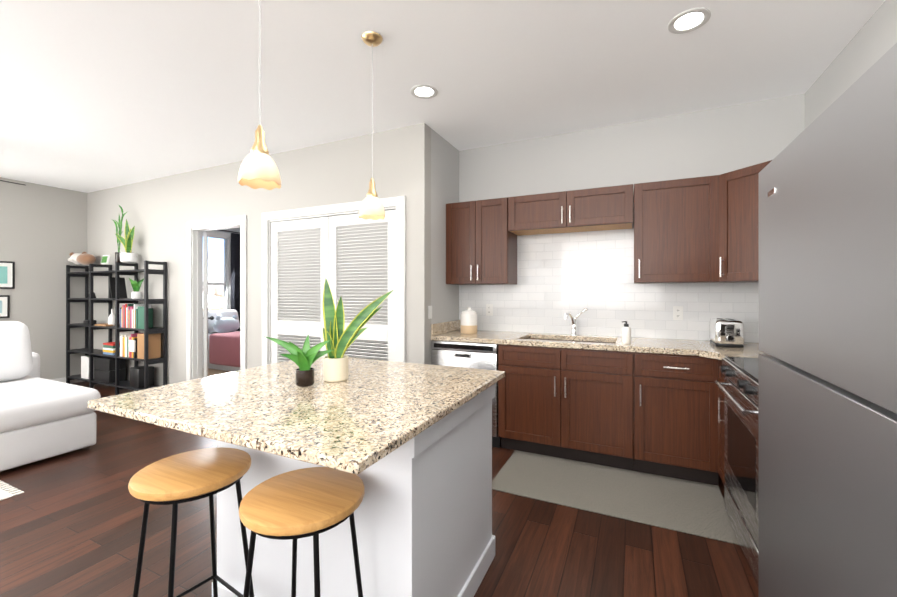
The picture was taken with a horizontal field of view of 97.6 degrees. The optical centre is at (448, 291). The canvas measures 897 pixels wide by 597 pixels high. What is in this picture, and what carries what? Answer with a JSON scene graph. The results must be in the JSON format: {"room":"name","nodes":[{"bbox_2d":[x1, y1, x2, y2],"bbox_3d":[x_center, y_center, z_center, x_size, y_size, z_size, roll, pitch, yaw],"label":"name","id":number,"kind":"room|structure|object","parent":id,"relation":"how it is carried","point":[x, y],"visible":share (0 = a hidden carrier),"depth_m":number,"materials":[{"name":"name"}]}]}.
{"room":"kitchen","nodes":[
{"label":"kitchen","id":0,"kind":"room"},
{"bbox_2d":[0,177,239,379],"bbox_3d":[-5.812,-0.070,4.730,0.120,2.740,9.220,0,0,25],"label":"wall","id":1,"kind":"structure","parent":0,"point":[43,232],"depth_m":5.34,"materials":[{"name":"grey paint"}]},
{"bbox_2d":[0,295,9,317],"bbox_3d":[-5.691,0.190,4.814,0.023,0.290,0.435,0,0,25],"label":"picture","id":2,"kind":"object","parent":1,"relation":"attached to","point":[4,306],"visible":0.94,"depth_m":4.97,"materials":[{"name":"black"}]},
{"bbox_2d":[0,261,14,288],"bbox_3d":[-5.690,-0.210,4.816,0.023,0.350,0.520,0,0,25],"label":"picture","id":3,"kind":"object","parent":1,"relation":"attached to","point":[7,274],"visible":0.97,"depth_m":4.99,"materials":[{"name":"black"}]},
{"bbox_2d":[50,377,82,383],"bbox_3d":[-6.457,1.250,3.198,0.017,0.100,5.600,0,0,25],"label":"baseboard","id":4,"kind":"structure","parent":1,"relation":"attached to","point":[63,379],"depth_m":5.48,"materials":[{"name":"white"}]},
{"bbox_2d":[203,231,230,310],"bbox_3d":[-4.545,-0.310,7.328,0.160,1.680,1.140,0,0,25],"label":"bedroom window","id":5,"kind":"structure","parent":1,"relation":"in","point":[219,270],"depth_m":7.62,"materials":[{"name":"white glass"}]},
{"bbox_2d":[219,230,239,330],"bbox_3d":[-4.402,0.029,7.426,0.134,2.422,1.760,0,0,25],"label":"curtain","id":6,"kind":"object","parent":1,"relation":"hanging from","point":[235,270],"visible":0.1,"depth_m":7.77,"materials":[{"name":"black fabric"}]},
{"bbox_2d":[208,368,231,375],"bbox_3d":[-2.957,1.294,6.630,3.428,0.012,3.348,0,0,25],"label":"floor","id":7,"kind":"structure","parent":0,"point":[211,372],"depth_m":6.33,"materials":[{"name":"beige"}]},
{"bbox_2d":[208,309,239,371],"bbox_3d":[-3.479,0.812,6.793,2.225,0.950,0.960,0,0,25],"label":"bed","id":8,"kind":"object","parent":7,"relation":"on","point":[223,342],"visible":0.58,"depth_m":6.44,"materials":[{"name":"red fabric"}]},
{"bbox_2d":[87,123,430,385],"bbox_3d":[-2.713,-0.070,4.598,5.600,2.740,0.120,0,0,25],"label":"wall","id":9,"kind":"structure","parent":0,"point":[161,212],"depth_m":4.25,"materials":[{"name":"grey paint"}]},
{"bbox_2d":[203,232,213,376],"bbox_3d":[-3.184,0.279,5.180,0.706,2.018,0.523,0,0,25],"label":"bedroom door","id":10,"kind":"structure","parent":9,"relation":"in","point":[205,306],"depth_m":4.81,"materials":[{"name":"white wood"}]},
{"bbox_2d":[186,215,246,380],"bbox_3d":[-2.650,0.232,4.557,1.040,2.135,0.140,0,0,25],"label":"door frame","id":11,"kind":"structure","parent":9,"relation":"attached to","point":[194,303],"depth_m":4.69,"materials":[{"name":"white wood"}]},
{"bbox_2d":[270,209,395,363],"bbox_3d":[-1.168,0.279,3.818,1.567,2.018,0.069,0,0,25],"label":"doors","id":12,"kind":"structure","parent":9,"relation":"in","point":[351,258],"depth_m":3.79,"materials":[{"name":"white wood"}]},
{"bbox_2d":[262,196,405,365],"bbox_3d":[-1.152,0.232,3.852,1.770,2.135,0.140,0,0,25],"label":"door frame","id":13,"kind":"structure","parent":9,"relation":"attached to","point":[398,203],"depth_m":3.70,"materials":[{"name":"white wood"}]},
{"bbox_2d":[280,300,309,360],"bbox_3d":[-1.350,-0.070,5.874,0.120,2.740,3.350,0,0,25],"label":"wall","id":14,"kind":"structure","parent":0,"point":[294,337],"depth_m":4.69,"materials":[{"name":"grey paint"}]},
{"bbox_2d":[0,381,758,596],"bbox_3d":[-1.959,1.350,2.983,8.580,0.100,9.340,0,0,25],"label":"floor","id":15,"kind":"structure","parent":0,"point":[70,523],"depth_m":2.03,"materials":[{"name":"brown wood"}]},
{"bbox_2d":[0,480,23,500],"bbox_3d":[-4.600,1.294,1.692,2.660,0.010,3.115,0,0,25],"label":"living room rug","id":16,"kind":"object","parent":15,"relation":"on","point":[5,494],"visible":1,"depth_m":2.54,"materials":[{"name":"white fabric"}]},
{"bbox_2d":[0,321,100,471],"bbox_3d":[-4.378,0.778,2.159,1.765,1.020,3.550,0,0,25],"label":"sofa","id":17,"kind":"object","parent":15,"relation":"on","point":[41,418],"visible":0.98,"depth_m":3.08,"materials":[{"name":"white fabric"}]},
{"bbox_2d":[66,205,166,394],"bbox_3d":[-4.420,0.082,5.182,1.927,2.434,0.245,0,0,25],"label":"bookshelf","id":18,"kind":"object","parent":15,"relation":"on","point":[106,365],"visible":0.98,"depth_m":5.02,"materials":[{"name":"black"}]},
{"bbox_2d":[128,447,253,596],"bbox_3d":[-0.843,0.942,1.303,0.344,0.723,0.344,0,0,25],"label":"stool","id":19,"kind":"object","parent":15,"relation":"on","point":[177,479],"visible":0.98,"depth_m":1.26,"materials":[{"name":"brown wood"}]},
{"bbox_2d":[88,355,504,596],"bbox_3d":[-0.501,0.843,1.654,1.190,0.913,1.136,0,0,25],"label":"kitchen island","id":20,"kind":"object","parent":15,"relation":"on","point":[409,445],"visible":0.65,"depth_m":1.39,"materials":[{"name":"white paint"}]},
{"bbox_2d":[264,335,332,386],"bbox_3d":[-0.616,0.282,1.633,0.252,0.207,0.154,0,0,25],"label":"plant","id":21,"kind":"object","parent":20,"relation":"on","point":[305,358],"visible":1,"depth_m":1.62,"materials":[{"name":"green plant"}]},
{"bbox_2d":[322,278,392,381],"bbox_3d":[-0.401,0.161,1.700,0.300,0.449,0.151,0,0,25],"label":"snake plant","id":22,"kind":"object","parent":20,"relation":"on","point":[335,364],"visible":1,"depth_m":1.71,"materials":[{"name":"green plant"}]},
{"bbox_2d":[239,467,364,596],"bbox_3d":[-0.417,0.942,1.141,0.361,0.723,0.361,0,0,25],"label":"stool","id":23,"kind":"object","parent":15,"relation":"on","point":[314,502],"visible":1,"depth_m":1.08,"materials":[{"name":"brown wood"}]},
{"bbox_2d":[431,340,499,447],"bbox_3d":[0.249,0.864,3.595,0.602,0.868,0.632,0,0,25],"label":"dishwasher","id":24,"kind":"object","parent":15,"relation":"on","point":[467,355],"visible":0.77,"depth_m":3.28,"materials":[{"name":"white metal"}]},
{"bbox_2d":[498,344,622,468],"bbox_3d":[1.013,0.863,3.246,1.066,0.872,0.627,0,0,25],"label":"base cabinet","id":25,"kind":"object","parent":15,"relation":"on","point":[566,403],"depth_m":2.98,"materials":[{"name":"brown wood"}]},
{"bbox_2d":[431,328,766,363],"bbox_3d":[1.157,0.406,3.030,2.734,0.040,0.895,0,0,25],"label":"countertop","id":26,"kind":"structure","parent":25,"relation":"on","point":[707,352],"depth_m":2.98,"materials":[{"name":"beige stone"}]},
{"bbox_2d":[461,307,476,333],"bbox_3d":[0.190,0.264,3.651,0.156,0.242,0.156,0,0,25],"label":"canister","id":27,"kind":"object","parent":26,"relation":"on","point":[468,320],"visible":1,"depth_m":3.59,"materials":[{"name":"beige ceramic"}]},
{"bbox_2d":[527,336,614,343],"bbox_3d":[0.981,0.515,3.243,0.770,0.202,0.415,0,0,25],"label":"sink","id":28,"kind":"object","parent":26,"relation":"in","point":[528,337],"depth_m":3.47,"materials":[{"name":"silver metal"}]},
{"bbox_2d":[564,308,587,335],"bbox_3d":[1.093,0.265,3.360,0.170,0.240,0.248,0,0,25],"label":"faucet","id":29,"kind":"object","parent":26,"relation":"on","point":[573,326],"visible":1,"depth_m":3.44,"materials":[{"name":"silver metal"}]},
{"bbox_2d":[621,321,630,343],"bbox_3d":[1.325,0.302,2.929,0.066,0.166,0.066,0,0,25],"label":"soap dispenser","id":30,"kind":"object","parent":26,"relation":"on","point":[626,334],"visible":0.98,"depth_m":2.90,"materials":[{"name":"white plastic"}]},
{"bbox_2d":[709,318,743,347],"bbox_3d":[1.992,0.291,2.820,0.170,0.187,0.290,0,0,25],"label":"toaster","id":31,"kind":"object","parent":26,"relation":"on","point":[727,332],"visible":1,"depth_m":2.72,"materials":[{"name":"silver metal"}]},
{"bbox_2d":[492,450,739,544],"bbox_3d":[1.027,1.296,2.606,1.386,0.006,0.680,0,0,25],"label":"kitchen mat","id":32,"kind":"object","parent":15,"relation":"on","point":[688,507],"visible":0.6,"depth_m":2.53,"materials":[{"name":"beige fabric"}]},
{"bbox_2d":[623,348,706,483],"bbox_3d":[1.627,0.863,2.923,0.579,0.872,0.690,0,0,25],"label":"base cabinet","id":33,"kind":"object","parent":15,"relation":"on","point":[655,406],"depth_m":2.69,"materials":[{"name":"brown wood"}]},
{"bbox_2d":[707,360,725,484],"bbox_3d":[1.962,0.863,2.318,0.674,0.872,0.286,0,0,25],"label":"base cabinet","id":34,"kind":"object","parent":15,"relation":"on","point":[715,397],"depth_m":2.56,"materials":[{"name":"brown wood"}]},
{"bbox_2d":[715,356,758,588],"bbox_3d":[1.720,0.752,1.843,0.691,1.072,0.760,0,0,25],"label":"stove","id":35,"kind":"object","parent":15,"relation":"on","point":[740,390],"visible":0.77,"depth_m":1.91,"materials":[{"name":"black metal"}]},
{"bbox_2d":[759,43,896,596],"bbox_3d":[1.158,0.448,0.733,0.760,1.681,0.766,0,0,25],"label":"fridge","id":36,"kind":"object","parent":15,"relation":"on","point":[828,346],"visible":1,"depth_m":0.78,"materials":[{"name":"grey metal"}]},
{"bbox_2d":[0,0,884,192],"bbox_3d":[-1.959,-1.490,2.983,8.580,0.100,9.340,0,0,25],"label":"ceiling","id":37,"kind":"structure","parent":0,"point":[96,95],"depth_m":2.56,"materials":[{"name":"white paint"}]},
{"bbox_2d":[238,0,280,189],"bbox_3d":[-0.716,-0.922,1.492,0.149,1.036,0.149,0,0,25],"label":"pendant light","id":38,"kind":"object","parent":37,"relation":"hanging from","point":[258,168],"visible":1,"depth_m":1.47,"materials":[{"name":"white glass"}]},
{"bbox_2d":[359,31,384,219],"bbox_3d":[-0.434,-0.929,2.232,0.149,1.022,0.149,0,0,25],"label":"pendant light","id":39,"kind":"object","parent":37,"relation":"hanging from","point":[371,207],"visible":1,"depth_m":2.21,"materials":[{"name":"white glass"}]},
{"bbox_2d":[411,85,437,98],"bbox_3d":[-0.175,-1.446,2.829,0.196,0.029,0.196,0,0,25],"label":"recessed light","id":40,"kind":"object","parent":37,"relation":"in","point":[422,92],"visible":1,"depth_m":2.82,"materials":[{"name":"white plastic"}]},
{"bbox_2d":[668,8,710,33],"bbox_3d":[1.278,-1.445,2.089,0.196,0.029,0.196,0,0,25],"label":"recessed light","id":41,"kind":"object","parent":37,"relation":"in","point":[692,21],"visible":1,"depth_m":2.08,"materials":[{"name":"white plastic"}]},
{"bbox_2d":[431,129,458,340],"bbox_3d":[-0.077,-0.070,3.766,0.120,2.740,0.620,0,0,25],"label":"wall","id":42,"kind":"structure","parent":0,"point":[444,192],"depth_m":3.65,"materials":[{"name":"grey paint"}]},
{"bbox_2d":[428,306,431,318],"bbox_3d":[-0.159,0.180,3.440,0.008,0.114,0.070,0,0,25],"label":"light switch","id":43,"kind":"object","parent":42,"relation":"attached to","point":[429,312],"visible":1,"depth_m":3.43,"materials":[{"name":"white plastic"}]},
{"bbox_2d":[431,320,460,335],"bbox_3d":[-0.014,0.335,3.728,0.020,0.099,0.616,0,0,25],"label":"backsplash","id":44,"kind":"structure","parent":42,"relation":"attached to","point":[450,326],"depth_m":3.70,"materials":[{"name":"beige stone"}]},
{"bbox_2d":[310,93,804,360],"bbox_3d":[0.454,-0.070,3.942,5.030,2.740,0.150,0,0,25],"label":"wall","id":45,"kind":"structure","parent":0,"point":[716,141],"depth_m":3.32,"materials":[{"name":"grey paint"}]},
{"bbox_2d":[446,197,516,284],"bbox_3d":[0.313,-0.453,3.736,0.606,0.765,0.319,0,0,25],"label":"upper cabinet","id":46,"kind":"object","parent":45,"relation":"attached to","point":[480,250],"depth_m":3.58,"materials":[{"name":"brown wood"}]},
{"bbox_2d":[507,184,630,235],"bbox_3d":[1.044,-0.685,3.392,1.001,0.300,0.319,0,0,25],"label":"upper cabinet","id":47,"kind":"object","parent":45,"relation":"attached to","point":[602,208],"depth_m":3.25,"materials":[{"name":"brown wood"}]},
{"bbox_2d":[459,228,758,342],"bbox_3d":[1.347,-0.077,3.434,2.738,0.926,0.008,0,0,25],"label":"tile backsplash","id":48,"kind":"structure","parent":45,"relation":"attached to","point":[559,275],"depth_m":3.45,"materials":[{"name":"white tile"}]},
{"bbox_2d":[486,304,492,315],"bbox_3d":[0.403,0.180,3.869,0.070,0.114,0.007,0,0,25],"label":"electrical outlet","id":49,"kind":"object","parent":48,"relation":"attached to","point":[489,309],"visible":1,"depth_m":3.87,"materials":[{"name":"white plastic"}]},
{"bbox_2d":[673,306,682,319],"bbox_3d":[1.860,0.175,3.184,0.070,0.114,0.007,0,0,25],"label":"electrical outlet","id":50,"kind":"object","parent":48,"relation":"attached to","point":[677,312],"visible":1,"depth_m":3.18,"materials":[{"name":"white plastic"}]},
{"bbox_2d":[631,176,706,282],"bbox_3d":[1.763,-0.453,3.033,0.601,0.765,0.356,0,0,25],"label":"upper cabinet","id":51,"kind":"object","parent":45,"relation":"attached to","point":[670,216],"depth_m":2.94,"materials":[{"name":"brown wood"}]},
{"bbox_2d":[805,0,896,128],"bbox_3d":[1.262,-0.070,-0.107,0.120,2.740,6.490,0,0,25],"label":"wall","id":52,"kind":"structure","parent":0,"point":[873,41],"depth_m":2.20,"materials":[{"name":"grey paint"}]},
{"bbox_2d":[707,160,771,282],"bbox_3d":[2.178,-0.453,2.726,0.628,0.765,0.559,0,0,25],"label":"upper cabinet","id":53,"kind":"object","parent":52,"relation":"attached to","point":[733,196],"depth_m":2.71,"materials":[{"name":"brown wood"}]}
]}

